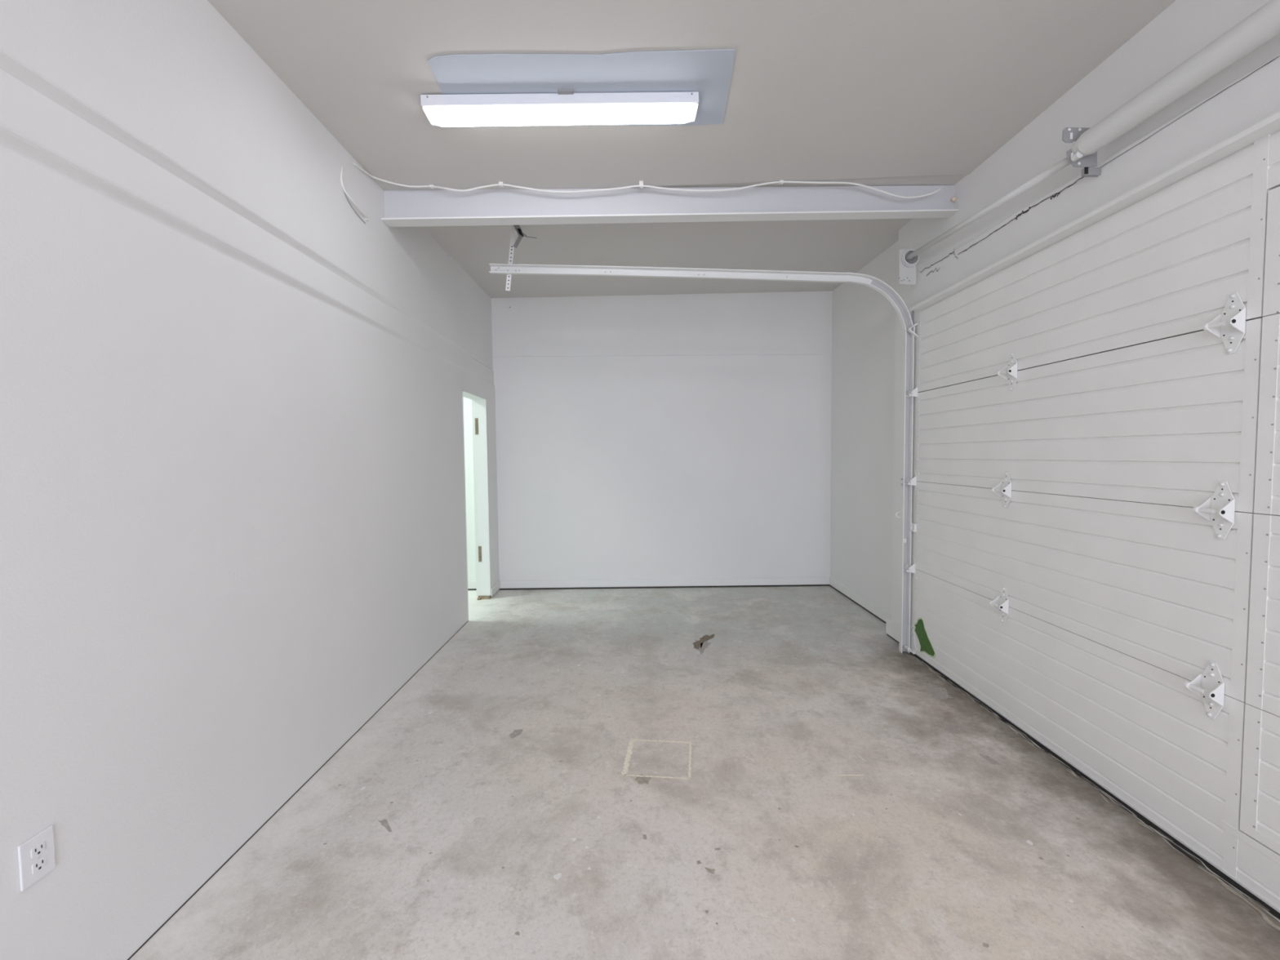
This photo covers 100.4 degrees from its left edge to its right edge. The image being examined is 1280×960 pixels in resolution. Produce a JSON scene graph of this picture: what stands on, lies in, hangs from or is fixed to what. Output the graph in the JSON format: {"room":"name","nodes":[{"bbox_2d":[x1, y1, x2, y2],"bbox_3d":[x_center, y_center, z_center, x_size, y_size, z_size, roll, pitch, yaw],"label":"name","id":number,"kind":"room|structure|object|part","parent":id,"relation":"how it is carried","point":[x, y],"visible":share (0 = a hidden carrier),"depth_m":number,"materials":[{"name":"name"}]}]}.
{"room":"garage","nodes":[
{"label":"garage","id":0,"kind":"room"},
{"bbox_2d":[0,0,499,959],"bbox_3d":[-1.489,-0.132,0.140,0.197,3.120,11.120,-1,3,-1],"label":"wall","id":1,"kind":"structure","parent":0,"point":[233,531],"depth_m":1.72,"materials":[{"name":"white paint"}]},
{"bbox_2d":[17,825,55,891],"bbox_3d":[-1.452,0.910,1.286,0.008,0.110,0.074,-1,3,-1],"label":"wall outlet","id":2,"kind":"object","parent":1,"relation":"attached to","point":[36,855],"visible":1,"depth_m":1.28,"materials":[{"name":"white plastic"}]},
{"bbox_2d":[31,841,45,858],"bbox_3d":[-1.450,0.891,1.285,0.002,0.024,0.030,-1,3,-1],"label":"socket","id":3,"kind":"object","parent":2,"relation":"attached to","point":[37,848],"depth_m":1.28,"materials":[{"name":"grey plastic"}]},
{"bbox_2d":[31,856,46,873],"bbox_3d":[-1.450,0.929,1.287,0.002,0.024,0.030,-1,3,-1],"label":"socket","id":4,"kind":"object","parent":2,"relation":"attached to","point":[38,863],"depth_m":1.29,"materials":[{"name":"grey plastic"}]},
{"bbox_2d":[127,620,468,959],"bbox_3d":[-1.441,1.452,-0.370,0.012,0.004,9.950,-1,3,-1],"label":"trim","id":5,"kind":"structure","parent":1,"relation":"attached to","point":[202,885],"depth_m":1.99,"materials":[{"name":"grey"}]},
{"bbox_2d":[340,165,368,223],"bbox_3d":[-1.440,-1.437,2.701,0.029,0.187,0.256,-1,3,-1],"label":"cable loop","id":6,"kind":"object","parent":1,"relation":"attached to","point":[366,218],"visible":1,"depth_m":2.65,"materials":[{"name":"white plastic"}]},
{"bbox_2d":[462,389,491,620],"bbox_3d":[-1.563,0.209,4.936,0.139,1.985,0.770,-1,3,-1],"label":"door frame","id":7,"kind":"structure","parent":1,"relation":"in","point":[478,403],"depth_m":5.25,"materials":[{"name":"white paint"}]},
{"bbox_2d":[490,580,500,596],"bbox_3d":[-1.486,1.115,5.495,0.012,0.080,0.340,-1,3,-1],"label":"baseboard","id":8,"kind":"structure","parent":1,"relation":"attached to","point":[496,587],"depth_m":5.47,"materials":[{"name":"white paint"}]},
{"bbox_2d":[462,396,475,581],"bbox_3d":[-2.977,-0.130,3.781,2.715,2.800,3.820,-1,3,-1],"label":"wall","id":9,"kind":"structure","parent":0,"point":[468,423],"depth_m":5.61,"materials":[{"name":"white paint"}]},
{"bbox_2d":[491,290,832,580],"bbox_3d":[0.239,-0.426,5.656,3.754,3.150,0.106,-1,3,-1],"label":"wall","id":10,"kind":"structure","parent":0,"point":[679,436],"depth_m":5.61,"materials":[{"name":"white paint"}]},
{"bbox_2d":[467,581,476,588],"bbox_3d":[-2.930,1.124,5.646,2.615,0.082,0.014,-1,3,-1],"label":"baseboard","id":11,"kind":"structure","parent":10,"relation":"attached to","point":[471,584],"depth_m":5.65,"materials":[{"name":"white paint"}]},
{"bbox_2d":[507,303,518,314],"bbox_3d":[-1.312,-1.768,5.520,0.110,0.110,0.008,-1,3,-1],"label":"junction cover","id":12,"kind":"object","parent":10,"relation":"attached to","point":[513,308],"visible":1,"depth_m":5.52,"materials":[{"name":"white paint"}]},
{"bbox_2d":[500,576,830,588],"bbox_3d":[0.275,1.090,5.673,3.513,0.082,0.014,-1,3,-1],"label":"baseboard","id":13,"kind":"structure","parent":10,"relation":"attached to","point":[822,580],"depth_m":5.67,"materials":[{"name":"white paint"}]},
{"bbox_2d":[467,584,885,623],"bbox_3d":[-1.088,1.190,4.922,6.255,0.018,1.500,-1,3,-1],"label":"trim","id":14,"kind":"structure","parent":10,"relation":"attached to","point":[789,584],"depth_m":5.67,"materials":[{"name":"grey"}]},
{"bbox_2d":[207,0,1176,297],"bbox_3d":[0.307,-1.628,-0.515,3.702,0.275,12.320,-1,3,-1],"label":"ceiling","id":15,"kind":"structure","parent":0,"point":[866,92],"depth_m":2.31,"materials":[{"name":"paint"}]},
{"bbox_2d":[420,88,698,126],"bbox_3d":[-0.338,-1.614,2.331,1.181,0.110,0.160,-1,3,-3],"label":"ceiling lamp","id":16,"kind":"object","parent":15,"relation":"attached to","point":[566,107],"visible":1,"depth_m":2.29,"materials":[{"name":"white plastic"}]},
{"bbox_2d":[353,162,942,198],"bbox_3d":[0.153,-1.680,3.067,3.284,0.113,0.277,-1,3,-8],"label":"cable","id":17,"kind":"object","parent":15,"relation":"attached to","point":[500,184],"visible":1,"depth_m":3.04,"materials":[{"name":"white plastic"}]},
{"bbox_2d":[381,185,958,226],"bbox_3d":[0.234,-1.633,3.154,3.394,0.295,0.100,-1,3,-4],"label":"steel beam","id":18,"kind":"structure","parent":15,"relation":"attached to","point":[402,208],"depth_m":3.14,"materials":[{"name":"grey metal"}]},
{"bbox_2d":[129,586,1279,959],"bbox_3d":[-0.832,1.500,-0.237,6.900,0.122,12.600,-1,3,-1],"label":"floor","id":19,"kind":"structure","parent":0,"point":[717,773],"depth_m":2.06,"materials":[{"name":"concrete"}]},
{"bbox_2d":[830,0,1279,615],"bbox_3d":[2.067,-0.184,0.171,0.200,3.150,11.120,-1,3,-1],"label":"wall","id":20,"kind":"structure","parent":0,"point":[1185,27],"depth_m":3.57,"materials":[{"name":"white paint"}]},
{"bbox_2d":[488,225,914,653],"bbox_3d":[0.462,-0.274,3.700,2.944,3.020,0.048,-1,3,-1],"label":"door track","id":21,"kind":"object","parent":20,"relation":"attached to","point":[509,268],"visible":0.97,"depth_m":3.66,"materials":[{"name":"white metal"}]},
{"bbox_2d":[829,577,892,622],"bbox_3d":[2.032,1.110,4.890,0.014,0.082,1.586,-1,3,-1],"label":"baseboard","id":22,"kind":"structure","parent":20,"relation":"attached to","point":[882,614],"depth_m":4.89,"materials":[{"name":"white paint"}]},
{"bbox_2d":[885,617,899,642],"bbox_3d":[1.982,1.140,4.017,0.130,0.118,0.280,-1,3,-1],"label":"baseboard","id":23,"kind":"object","parent":20,"relation":"attached to","point":[892,628],"visible":0.27,"depth_m":4.05,"materials":[{"name":"white paint"}]},
{"bbox_2d":[891,307,911,625],"bbox_3d":[1.930,-0.056,3.932,0.014,2.340,0.225,-1,3,-1],"label":"trim","id":24,"kind":"structure","parent":20,"relation":"attached to","point":[899,330],"depth_m":3.98,"materials":[{"name":"white paint"}]},
{"bbox_2d":[898,0,1279,284],"bbox_3d":[1.847,-1.354,1.416,0.164,0.242,4.484,-1,3,-1],"label":"shaft","id":25,"kind":"object","parent":20,"relation":"attached to","point":[1263,24],"visible":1,"depth_m":1.90,"materials":[{"name":"white metal"}]},
{"bbox_3d":[1.834,-1.460,3.654,0.120,0.242,0.004,-1,3,0],"label":"plate","id":26,"kind":"part","parent":25,"relation":"part of","materials":[{"name":"grey metal"}]},
{"bbox_2d":[902,109,1279,916],"bbox_3d":[1.921,0.123,1.413,0.116,2.444,4.676,-1,3,-1],"label":"garage door","id":27,"kind":"structure","parent":20,"relation":"in","point":[1095,482],"depth_m":2.08,"materials":[{"name":"paint"}]},
{"bbox_3d":[1.878,1.184,3.726,0.021,0.021,0.144,-1,3,0],"label":"roller stem","id":28,"kind":"part","parent":27,"relation":"part of","materials":[{"name":"white paint"}]},
{"bbox_3d":[1.955,1.166,1.311,0.032,0.026,0.935,-1,3,0],"label":"sill plate","id":29,"kind":"part","parent":27,"relation":"part of","materials":[{"name":"paint"}]},
{"bbox_3d":[1.945,0.144,1.245,0.032,2.012,0.858,-1,3,0],"label":"wicket door","id":30,"kind":"part","parent":27,"relation":"part of","materials":[{"name":"paint"}]},
{"bbox_2d":[910,111,1279,311],"bbox_3d":[1.899,-1.044,1.268,0.098,0.020,4.696,-1,3,-1],"label":"door frame","id":31,"kind":"structure","parent":20,"relation":"attached to","point":[1270,125],"depth_m":2.02,"materials":[{"name":"white paint"}]},
{"bbox_2d":[912,53,1279,306],"bbox_3d":[1.941,-1.192,1.328,0.022,0.256,4.830,-1,3,-1],"label":"trim","id":32,"kind":"structure","parent":20,"relation":"attached to","point":[1252,97],"depth_m":2.12,"materials":[{"name":"white paint"}]}
]}

